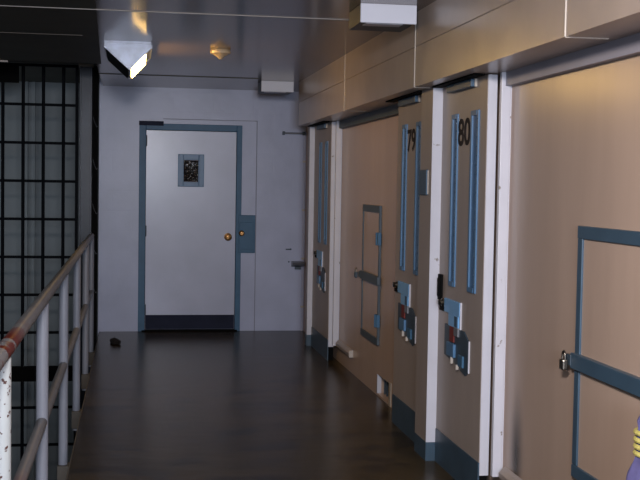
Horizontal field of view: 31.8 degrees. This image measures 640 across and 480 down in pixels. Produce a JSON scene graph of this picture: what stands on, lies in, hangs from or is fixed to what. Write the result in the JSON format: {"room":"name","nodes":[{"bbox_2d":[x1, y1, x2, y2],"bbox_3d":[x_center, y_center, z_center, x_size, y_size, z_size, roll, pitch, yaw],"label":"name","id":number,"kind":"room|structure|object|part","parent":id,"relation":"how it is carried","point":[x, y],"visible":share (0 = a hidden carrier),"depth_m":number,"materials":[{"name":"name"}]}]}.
{"room":"prison interior","nodes":[
{"label":"prison interior","id":0,"kind":"room"},
{"bbox_2d":[0,82,99,479],"bbox_3d":[-4.581,0.774,12.575,4.320,5.500,0.200,0,3,-9],"label":"wall","id":1,"kind":"structure","parent":0,"point":[13,91],"depth_m":12.66,"materials":[{"name":"paint"}]},
{"bbox_2d":[25,82,28,448],"bbox_3d":[-3.306,0.885,12.677,0.026,5.310,0.026,0,3,-9],"label":"pipe","id":2,"kind":"object","parent":1,"relation":"attached to","point":[27,83],"visible":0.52,"depth_m":12.63,"materials":[{"name":"black metal"}]},
{"bbox_2d":[32,82,35,479],"bbox_3d":[-3.227,0.886,12.690,0.026,5.310,0.026,0,3,-9],"label":"pipe","id":3,"kind":"object","parent":1,"relation":"attached to","point":[34,118],"visible":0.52,"depth_m":12.63,"materials":[{"name":"black metal"}]},
{"bbox_2d":[3,61,99,83],"bbox_3d":[-4.247,-1.788,10.645,4.300,0.200,3.850,0,3,-9],"label":"ceiling","id":4,"kind":"structure","parent":0,"point":[32,74],"depth_m":11.53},
{"bbox_2d":[98,78,305,333],"bbox_3d":[-1.038,-0.230,11.588,2.433,2.920,0.200,0,3,-9],"label":"wall","id":5,"kind":"structure","parent":0,"point":[278,205],"depth_m":11.47,"materials":[{"name":"paint"}]},
{"bbox_2d":[138,121,254,331],"bbox_3d":[-1.251,-0.131,11.452,1.184,2.128,0.128,0,3,-9],"label":"door","id":6,"kind":"structure","parent":5,"relation":"in","point":[192,241],"depth_m":11.45,"materials":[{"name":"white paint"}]},
{"bbox_3d":[-1.695,-1.175,11.315,0.245,0.045,0.024,0,3,-9],"label":"closer plate","id":7,"kind":"part","parent":6,"relation":"part of","materials":[{"name":"black metal"}]},
{"bbox_3d":[-1.331,0.837,11.498,0.904,0.144,0.007,0,3,-9],"label":"kick plate","id":8,"kind":"part","parent":6,"relation":"part of","materials":[{"name":"black metal"}]},
{"bbox_3d":[-0.936,-0.029,11.483,0.080,0.080,0.076,0,3,-9],"label":"knob","id":9,"kind":"part","parent":6,"relation":"part of","materials":[{"name":"gold metal"}]},
{"bbox_2d":[163,118,257,330],"bbox_3d":[-1.128,-0.145,11.479,0.955,2.157,0.013,0,3,-9],"label":"trim","id":10,"kind":"structure","parent":5,"relation":"attached to","point":[163,118],"depth_m":11.53,"materials":[{"name":"white paint"}]},
{"bbox_2d":[282,131,304,134],"bbox_3d":[-0.269,-1.095,11.546,0.233,0.036,0.045,0,3,-9],"label":"rod","id":11,"kind":"object","parent":5,"relation":"attached to","point":[283,132],"visible":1,"depth_m":11.53,"materials":[{"name":"grey metal"}]},
{"bbox_3d":[-0.266,-1.095,11.539,0.220,0.018,0.018,0,3,-9],"label":"rod","id":12,"kind":"part","parent":11,"relation":"part of","materials":[{"name":"grey metal"}]},
{"bbox_2d":[291,261,304,268],"bbox_3d":[-0.226,0.263,11.581,0.125,0.082,0.130,0,3,-9],"label":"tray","id":13,"kind":"object","parent":5,"relation":"attached to","point":[297,264],"visible":1,"depth_m":11.57,"materials":[{"name":"grey metal"}]},
{"bbox_2d":[300,131,305,330],"bbox_3d":[-0.175,-0.088,11.623,0.030,2.060,0.027,0,3,-9],"label":"conduit","id":14,"kind":"object","parent":5,"relation":"attached to","point":[304,161],"visible":1,"depth_m":11.62,"materials":[{"name":"metal"}]},
{"bbox_2d":[0,0,435,91],"bbox_3d":[-1.969,-1.353,3.965,6.600,0.350,14.797,0,3,-9],"label":"ceiling","id":15,"kind":"structure","parent":0,"point":[263,48],"depth_m":7.31,"materials":[{"name":"paint"}]},
{"bbox_2d":[0,32,82,35],"bbox_3d":[-3.657,-1.353,6.997,4.270,0.004,0.025,0,3,-9],"label":"trim","id":16,"kind":"structure","parent":15,"relation":"attached to","point":[0,32],"depth_m":7.30,"materials":[{"name":"metal"}]},
{"bbox_2d":[104,40,151,78],"bbox_3d":[-1.359,-1.268,7.980,0.322,0.194,0.722,0,3,-9],"label":"ceiling lamp","id":17,"kind":"object","parent":15,"relation":"attached to","point":[129,57],"visible":1,"depth_m":7.64,"materials":[{"name":"metal"}]},
{"bbox_3d":[-1.361,-1.357,7.975,0.314,0.016,0.722,0,3,-9],"label":"mounting plate","id":18,"kind":"part","parent":17,"relation":"part of","materials":[{"name":"metal"}]},
{"bbox_2d":[0,5,348,20],"bbox_3d":[-2.554,-1.286,6.008,6.122,0.004,0.014,0,3,-9],"label":"trim","id":19,"kind":"structure","parent":15,"relation":"attached to","point":[0,5],"depth_m":6.29,"materials":[{"name":"grey metal"}]},
{"bbox_2d":[99,73,258,78],"bbox_3d":[-1.252,-1.464,10.054,1.420,0.004,0.030,0,3,-9],"label":"trim","id":20,"kind":"structure","parent":15,"relation":"attached to","point":[99,73],"depth_m":10.06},
{"bbox_2d":[210,49,230,58],"bbox_3d":[-0.711,-1.324,8.035,0.148,0.065,0.148,0,3,-9],"label":"detector","id":21,"kind":"object","parent":15,"relation":"attached to","point":[219,53],"visible":1,"depth_m":7.99,"materials":[{"name":"plastic"}]},
{"bbox_2d":[258,81,293,94],"bbox_3d":[-0.419,-1.427,10.565,0.301,0.101,0.340,0,3,-9],"label":"ceiling box","id":22,"kind":"object","parent":15,"relation":"attached to","point":[264,87],"visible":1,"depth_m":10.40,"materials":[{"name":"white metal"}]},
{"bbox_2d":[349,3,416,31],"bbox_3d":[0.332,-1.192,6.054,0.301,0.101,0.340,0,3,-9],"label":"ceiling box","id":23,"kind":"object","parent":15,"relation":"attached to","point":[366,16],"visible":1,"depth_m":5.90,"materials":[{"name":"white metal"}]},
{"bbox_3d":[0.332,-1.140,5.960,0.200,0.007,0.090,0,3,-9],"label":"plate","id":24,"kind":"part","parent":23,"relation":"part of","materials":[{"name":"white metal"}]},
{"bbox_3d":[0.359,-1.184,5.892,0.301,0.100,0.012,0,3,-9],"label":"plate","id":25,"kind":"part","parent":23,"relation":"part of","materials":[{"name":"white metal"}]},
{"bbox_2d":[67,328,454,479],"bbox_3d":[0.090,1.429,4.504,2.316,0.260,14.897,0,3,-9],"label":"floor","id":26,"kind":"structure","parent":0,"point":[186,405],"depth_m":7.38,"materials":[{"name":"brown paint"}]},
{"bbox_2d":[66,334,98,479],"bbox_3d":[-1.031,1.433,4.165,0.006,0.270,14.597,0,3,-9],"label":"trim","id":27,"kind":"structure","parent":26,"relation":"attached to","point":[98,334],"depth_m":7.19,"materials":[{"name":"concrete"}]},
{"bbox_2d":[0,233,94,479],"bbox_3d":[-1.171,0.873,4.748,0.088,1.266,12.050,0,3,-9],"label":"guard railing","id":28,"kind":"object","parent":27,"relation":"attached to","point":[38,311],"visible":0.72,"depth_m":5.26,"materials":[{"name":"metal"}]},
{"bbox_3d":[-0.958,0.964,3.388,0.052,1.225,0.052,0,3,-9],"label":"post","id":29,"kind":"part","parent":28,"relation":"part of","materials":[{"name":"metal"}]},
{"bbox_3d":[-1.208,0.886,4.890,0.052,1.225,0.052,0,3,-9],"label":"post","id":30,"kind":"part","parent":28,"relation":"part of","materials":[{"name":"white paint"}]},
{"bbox_3d":[-1.173,0.267,4.711,0.052,0.052,12.040,0,3,-9],"label":"rail","id":31,"kind":"part","parent":28,"relation":"part of","materials":[{"name":"metal"}]},
{"bbox_3d":[-1.182,0.796,4.737,0.046,0.046,12.040,0,3,-9],"label":"rail","id":32,"kind":"part","parent":28,"relation":"part of","materials":[{"name":"metal"}]},
{"bbox_3d":[-1.459,0.807,6.397,0.052,1.225,0.052,0,3,-9],"label":"post","id":33,"kind":"part","parent":28,"relation":"part of","materials":[{"name":"white metal"}]},
{"bbox_3d":[-1.710,0.729,7.904,0.052,1.225,0.052,0,3,-9],"label":"post","id":34,"kind":"part","parent":28,"relation":"part of","materials":[{"name":"white metal"}]},
{"bbox_3d":[-1.963,0.650,9.421,0.052,1.225,0.052,0,3,-9],"label":"post","id":35,"kind":"part","parent":28,"relation":"part of","materials":[{"name":"white metal"}]},
{"bbox_3d":[-2.165,0.587,10.633,0.052,1.225,0.052,0,3,-9],"label":"post","id":36,"kind":"part","parent":28,"relation":"part of","materials":[{"name":"white metal"}]},
{"bbox_2d":[109,338,120,344],"bbox_3d":[-1.907,0.941,10.511,0.097,0.058,0.195,0,3,-20],"label":"rag","id":37,"kind":"object","parent":26,"relation":"on","point":[113,341],"visible":1,"depth_m":10.45,"materials":[{"name":"black fabric"}]},
{"bbox_2d":[626,415,639,479],"bbox_3d":[1.063,0.955,3.638,0.177,0.805,0.196,0,3,-9],"label":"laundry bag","id":38,"kind":"object","parent":26,"relation":"on","point":[633,473],"visible":1,"depth_m":3.61,"materials":[{"name":"purple fabric"}]},
{"bbox_3d":[1.068,0.620,3.621,0.115,0.017,0.121,0,3,-9],"label":"cord","id":39,"kind":"part","parent":38,"relation":"part of","materials":[{"name":"yellow fabric"}]},
{"bbox_3d":[1.068,0.644,3.622,0.115,0.017,0.121,0,3,-9],"label":"cord","id":40,"kind":"part","parent":38,"relation":"part of","materials":[{"name":"yellow fabric"}]},
{"bbox_3d":[1.067,0.666,3.623,0.115,0.017,0.121,0,3,-9],"label":"cord","id":41,"kind":"part","parent":38,"relation":"part of","materials":[{"name":"yellow fabric"}]},
{"bbox_3d":[1.067,0.688,3.624,0.115,0.017,0.121,0,3,-9],"label":"cord","id":42,"kind":"part","parent":38,"relation":"part of","materials":[{"name":"yellow fabric"}]},
{"bbox_2d":[303,54,639,479],"bbox_3d":[1.161,0.084,4.460,0.240,2.466,14.597,0,3,-9],"label":"wall","id":43,"kind":"structure","parent":0,"point":[575,145],"depth_m":4.93,"materials":[{"name":"beige paint"}]},
{"bbox_2d":[305,126,315,345],"bbox_3d":[-0.051,-0.035,10.597,0.139,2.060,0.101,0,3,-9],"label":"trim","id":44,"kind":"structure","parent":43,"relation":"attached to","point":[311,130],"depth_m":10.55,"materials":[{"name":"paint"}]},
{"bbox_2d":[307,121,329,126],"bbox_3d":[-0.017,-1.035,10.034,0.055,0.009,0.880,0,3,-9],"label":"trim","id":45,"kind":"structure","parent":43,"relation":"attached to","point":[321,122],"depth_m":9.95,"materials":[{"name":"black metal"}]},
{"bbox_2d":[311,122,335,360],"bbox_3d":[0.020,-0.007,10.101,0.080,2.055,0.895,0,3,-9],"label":"door","id":46,"kind":"structure","parent":43,"relation":"in","point":[325,134],"depth_m":9.94,"materials":[{"name":"paint"}]},
{"bbox_3d":[-0.006,0.928,10.147,0.008,0.182,0.891,0,3,-9],"label":"kick plate","id":47,"kind":"part","parent":46,"relation":"part of","materials":[{"name":"blue metal"}]},
{"bbox_3d":[0.005,-0.428,10.158,0.022,0.902,0.113,0,3,-9],"label":"slot frame","id":48,"kind":"part","parent":46,"relation":"part of","materials":[{"name":"blue paint"}]},
{"bbox_3d":[0.013,-0.428,10.159,0.023,0.878,0.081,0,3,-9],"label":"slot pane","id":49,"kind":"part","parent":46,"relation":"part of","materials":[{"name":"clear glass"}]},
{"bbox_3d":[0.009,0.347,10.069,0.010,0.220,0.430,0,3,-9],"label":"lock plate","id":50,"kind":"part","parent":46,"relation":"part of","materials":[{"name":"metal"}]},
{"bbox_3d":[0.057,-0.412,9.847,0.022,0.902,0.113,0,3,-9],"label":"slot frame","id":51,"kind":"part","parent":46,"relation":"part of","materials":[{"name":"blue paint"}]},
{"bbox_3d":[0.064,-0.412,9.849,0.023,0.878,0.081,0,3,-9],"label":"slot pane","id":52,"kind":"part","parent":46,"relation":"part of","materials":[{"name":"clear glass"}]},
{"bbox_2d":[332,121,341,345],"bbox_3d":[0.151,-0.052,9.631,0.059,1.925,0.030,0,3,-9],"label":"trim","id":53,"kind":"structure","parent":43,"relation":"attached to","point":[338,151],"depth_m":9.62,"materials":[{"name":"white paint"}]},
{"bbox_2d":[336,340,352,357],"bbox_3d":[0.200,0.900,9.343,0.033,0.059,0.610,0,3,-9],"label":"rail","id":54,"kind":"object","parent":43,"relation":"attached to","point":[347,350],"visible":1,"depth_m":9.27,"materials":[{"name":"paint"}]},
{"bbox_2d":[344,65,365,111],"bbox_3d":[0.259,-1.145,8.226,0.168,0.410,0.009,0,3,-9],"label":"trim","id":55,"kind":"structure","parent":43,"relation":"attached to","point":[344,65],"depth_m":8.21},
{"bbox_2d":[339,104,398,128],"bbox_3d":[0.383,-0.917,8.360,0.045,0.067,2.400,0,3,-9],"label":"trim","id":56,"kind":"structure","parent":43,"relation":"attached to","point":[392,110],"depth_m":8.29,"materials":[{"name":"grey metal"}]},
{"bbox_2d":[358,204,381,344],"bbox_3d":[0.366,0.241,8.364,0.042,1.002,0.665,0,3,-9],"label":"access hatch","id":57,"kind":"object","parent":43,"relation":"attached to","point":[370,274],"visible":1,"depth_m":8.32,"materials":[{"name":"beige paint"}]},
{"bbox_2d":[354,267,357,277],"bbox_3d":[0.278,0.250,8.718,0.024,0.081,0.044,0,3,-9],"label":"padlock","id":58,"kind":"object","parent":57,"relation":"hanging from","point":[355,272],"visible":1,"depth_m":8.70,"materials":[{"name":"metal"}]},
{"bbox_3d":[0.370,0.718,8.375,0.020,0.048,0.595,0,3,-9],"label":"rail","id":59,"kind":"part","parent":57,"relation":"part of","materials":[{"name":"blue metal"}]},
{"bbox_3d":[0.383,0.242,8.352,0.012,0.982,0.575,0,3,-9],"label":"hatch panel","id":60,"kind":"part","parent":57,"relation":"part of","materials":[{"name":"beige paint"}]},
{"bbox_3d":[0.385,-0.233,8.328,0.020,0.050,0.595,0,3,-9],"label":"rail","id":61,"kind":"part","parent":57,"relation":"part of","materials":[{"name":"metal"}]},
{"bbox_2d":[377,374,390,406],"bbox_3d":[0.481,1.053,7.946,0.076,0.165,0.470,0,3,-9],"label":"air vent","id":62,"kind":"object","parent":43,"relation":"in","point":[387,386],"visible":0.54,"depth_m":8.10,"materials":[{"name":"metal"}]},
{"bbox_3d":[0.428,1.039,8.163,0.030,0.140,0.025,0,3,-9],"label":"frame","id":63,"kind":"part","parent":62,"relation":"part of","materials":[{"name":"white paint"}]},
{"bbox_3d":[0.490,1.064,7.738,0.026,0.165,0.055,0,3,-9],"label":"frame","id":64,"kind":"part","parent":62,"relation":"part of","materials":[{"name":"beige metal"}]},
{"bbox_2d":[386,90,421,102],"bbox_3d":[0.519,-0.867,6.812,0.055,0.009,0.860,0,3,-9],"label":"trim","id":65,"kind":"structure","parent":43,"relation":"attached to","point":[419,92],"depth_m":6.75,"materials":[{"name":"black metal"}]},
{"bbox_2d":[392,94,421,441],"bbox_3d":[0.556,0.164,6.817,0.080,2.055,0.768,0,3,-9],"label":"door","id":66,"kind":"structure","parent":43,"relation":"in","point":[405,285],"depth_m":6.88,"materials":[{"name":"paint"}]},
{"bbox_3d":[0.477,0.283,7.134,0.030,0.044,0.043,0,3,-9],"label":"pull knob","id":67,"kind":"part","parent":66,"relation":"part of","materials":[{"name":"metal"}]},
{"bbox_3d":[0.524,-0.263,6.977,0.022,0.902,0.106,0,3,-9],"label":"slot frame","id":68,"kind":"part","parent":66,"relation":"part of","materials":[{"name":"blue paint"}]},
{"bbox_3d":[0.531,-0.263,6.979,0.023,0.878,0.074,0,3,-9],"label":"slot pane","id":69,"kind":"part","parent":66,"relation":"part of","materials":[{"name":"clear glass"}]},
{"bbox_3d":[0.530,1.099,6.862,0.008,0.182,0.768,0,3,-9],"label":"kick plate","id":70,"kind":"part","parent":66,"relation":"part of","materials":[{"name":"blue metal"}]},
{"bbox_3d":[0.530,0.513,6.876,0.010,0.220,0.430,0,3,-9],"label":"lock plate","id":71,"kind":"part","parent":66,"relation":"part of","materials":[{"name":"metal"}]},
{"bbox_3d":[0.581,-0.245,6.636,0.022,0.902,0.114,0,3,-9],"label":"slot frame","id":72,"kind":"part","parent":66,"relation":"part of","materials":[{"name":"blue paint"}]},
{"bbox_3d":[0.588,-0.245,6.637,0.023,0.878,0.082,0,3,-9],"label":"slot pane","id":73,"kind":"part","parent":66,"relation":"part of","materials":[{"name":"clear glass"}]},
{"bbox_2d":[414,25,427,87],"bbox_3d":[0.600,-1.039,6.177,0.168,0.410,0.009,0,3,-9],"label":"trim","id":74,"kind":"structure","parent":43,"relation":"attached to","point":[415,25],"depth_m":6.17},
{"bbox_2d":[419,170,428,194],"bbox_3d":[0.580,-0.323,6.295,0.014,0.140,0.164,0,3,-9],"label":"box","id":75,"kind":"object","parent":43,"relation":"attached to","point":[423,174],"visible":1,"depth_m":6.27,"materials":[{"name":"grey metal"}]},
{"bbox_2d":[414,87,444,460],"bbox_3d":[0.655,0.188,6.311,0.155,2.060,0.251,0,3,-9],"label":"trim","id":76,"kind":"structure","parent":43,"relation":"attached to","point":[432,98],"depth_m":6.22,"materials":[{"name":"paint"}]},
{"bbox_2d":[432,73,484,87],"bbox_3d":[0.698,-0.811,5.739,0.055,0.009,0.760,0,3,-9],"label":"trim","id":77,"kind":"structure","parent":43,"relation":"attached to","point":[474,75],"depth_m":5.66,"materials":[{"name":"black metal"}]},
{"bbox_2d":[435,74,497,479],"bbox_3d":[0.731,0.217,5.798,0.080,2.055,0.782,0,3,-9],"label":"door","id":78,"kind":"structure","parent":43,"relation":"in","point":[465,278],"depth_m":5.67,"materials":[{"name":"paint"}]},
{"bbox_3d":[0.655,0.256,6.143,0.024,0.140,0.062,0,3,-9],"label":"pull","id":79,"kind":"part","parent":78,"relation":"part of","materials":[{"name":"black metal"}]},
{"bbox_3d":[0.655,0.337,6.096,0.030,0.044,0.043,0,3,-9],"label":"pull knob","id":80,"kind":"part","parent":78,"relation":"part of","materials":[{"name":"metal"}]},
{"bbox_3d":[0.714,-0.207,5.913,0.023,0.878,0.074,0,3,-9],"label":"slot pane","id":81,"kind":"part","parent":78,"relation":"part of","materials":[{"name":"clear glass"}]},
{"bbox_3d":[0.707,-0.207,5.911,0.022,0.902,0.106,0,3,-9],"label":"slot frame","id":82,"kind":"part","parent":78,"relation":"part of","materials":[{"name":"blue paint"}]},
{"bbox_3d":[0.709,0.568,5.837,0.010,0.220,0.430,0,3,-9],"label":"lock plate","id":83,"kind":"part","parent":78,"relation":"part of","materials":[{"name":"metal"}]},
{"bbox_3d":[0.705,1.152,5.845,0.008,0.182,0.778,0,3,-9],"label":"kick plate","id":84,"kind":"part","parent":78,"relation":"part of","materials":[{"name":"blue metal"}]},
{"bbox_3d":[0.771,-0.189,5.568,0.023,0.878,0.091,0,3,-9],"label":"slot pane","id":85,"kind":"part","parent":78,"relation":"part of","materials":[{"name":"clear glass"}]},
{"bbox_3d":[0.764,-0.189,5.567,0.022,0.902,0.123,0,3,-9],"label":"slot frame","id":86,"kind":"part","parent":78,"relation":"part of","materials":[{"name":"blue paint"}]},
{"bbox_2d":[299,0,639,125],"bbox_3d":[1.149,-0.935,3.858,0.478,0.440,13.520,0,3,-9],"label":"trim","id":87,"kind":"structure","parent":43,"relation":"attached to","point":[455,39],"depth_m":5.35,"materials":[{"name":"paint"}]},
{"bbox_2d":[491,72,511,476],"bbox_3d":[0.865,0.172,5.345,0.059,1.925,0.030,0,3,-9],"label":"trim","id":88,"kind":"structure","parent":43,"relation":"attached to","point":[505,104],"depth_m":5.33,"materials":[{"name":"white paint"}]},
{"bbox_2d":[499,467,521,479],"bbox_3d":[0.919,1.124,5.028,0.033,0.059,0.650,0,3,-9],"label":"rail","id":89,"kind":"object","parent":43,"relation":"attached to","point":[505,473],"visible":1,"depth_m":5.26,"materials":[{"name":"paint"}]},
{"bbox_2d":[506,33,639,85],"bbox_3d":[1.066,-0.704,4.262,0.045,0.067,2.120,0,3,-9],"label":"trim","id":90,"kind":"structure","parent":43,"relation":"attached to","point":[628,46],"depth_m":4.43,"materials":[{"name":"paint"}]},
{"bbox_2d":[564,0,608,39],"bbox_3d":[0.959,-0.927,4.025,0.168,0.410,0.009,0,3,-9],"label":"trim","id":91,"kind":"structure","parent":43,"relation":"attached to","point":[565,0],"depth_m":4.02,"materials":[{"name":"white metal"}]},
{"bbox_2d":[566,226,639,479],"bbox_3d":[1.070,0.461,4.138,0.042,1.002,0.795,0,3,-9],"label":"access hatch","id":92,"kind":"object","parent":43,"relation":"attached to","point":[605,361],"visible":1,"depth_m":4.20,"materials":[{"name":"beige paint"}]},
{"bbox_2d":[559,350,567,369],"bbox_3d":[0.978,0.481,4.514,0.024,0.081,0.044,0,3,-9],"label":"padlock","id":93,"kind":"object","parent":92,"relation":"hanging from","point":[563,362],"visible":1,"depth_m":4.50,"materials":[{"name":"metal"}]},
{"bbox_3d":[1.074,0.938,4.149,0.020,0.048,0.725,0,3,-9],"label":"rail","id":94,"kind":"part","parent":92,"relation":"part of","materials":[{"name":"blue metal"}]},
{"bbox_3d":[1.089,-0.013,4.102,0.020,0.050,0.725,0,3,-9],"label":"rail","id":95,"kind":"part","parent":92,"relation":"part of","materials":[{"name":"blue metal"}]},
{"bbox_3d":[-3.306,4.008,4.784,4.320,0.150,16.300,0,3,-9],"label":"floor","id":96,"kind":"structure","parent":0,"visible":0},
{"bbox_2d":[0,62,78,460],"bbox_3d":[-3.244,0.997,10.546,1.892,5.300,0.060,0,3,-9],"label":"grille","id":97,"kind":"object","parent":96,"relation":"in","point":[9,72],"visible":0.56,"depth_m":10.56,"materials":[{"name":"black metal"}]},
{"bbox_3d":[-3.207,-1.637,10.415,1.880,0.025,0.040,0,3,-9],"label":"rail","id":98,"kind":"part","parent":97,"relation":"part of","materials":[{"name":"black metal"}]},
{"bbox_3d":[-3.252,1.261,10.558,1.885,0.140,0.060,0,3,-9],"label":"wide rail","id":99,"kind":"part","parent":97,"relation":"part of","materials":[{"name":"black metal"}]},
{"bbox_2d":[79,63,93,408],"bbox_3d":[-2.241,1.000,10.713,0.135,5.310,0.140,0,3,-9],"label":"steel column","id":100,"kind":"structure","parent":96,"relation":"on","point":[86,70],"depth_m":10.61,"materials":[{"name":"metal"}]},
{"bbox_3d":[-2.198,-1.639,10.583,0.135,0.025,0.140,0,3,-9],"label":"cap plate","id":101,"kind":"part","parent":100,"relation":"part of","materials":[{"name":"black metal"}]},
{"bbox_2d":[92,66,98,350],"bbox_3d":[-2.156,1.004,10.747,0.064,5.300,0.082,0,3,-9],"label":"channel","id":102,"kind":"object","parent":96,"relation":"on","point":[95,70],"visible":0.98,"depth_m":10.67,"materials":[{"name":"grey metal"}]}
]}

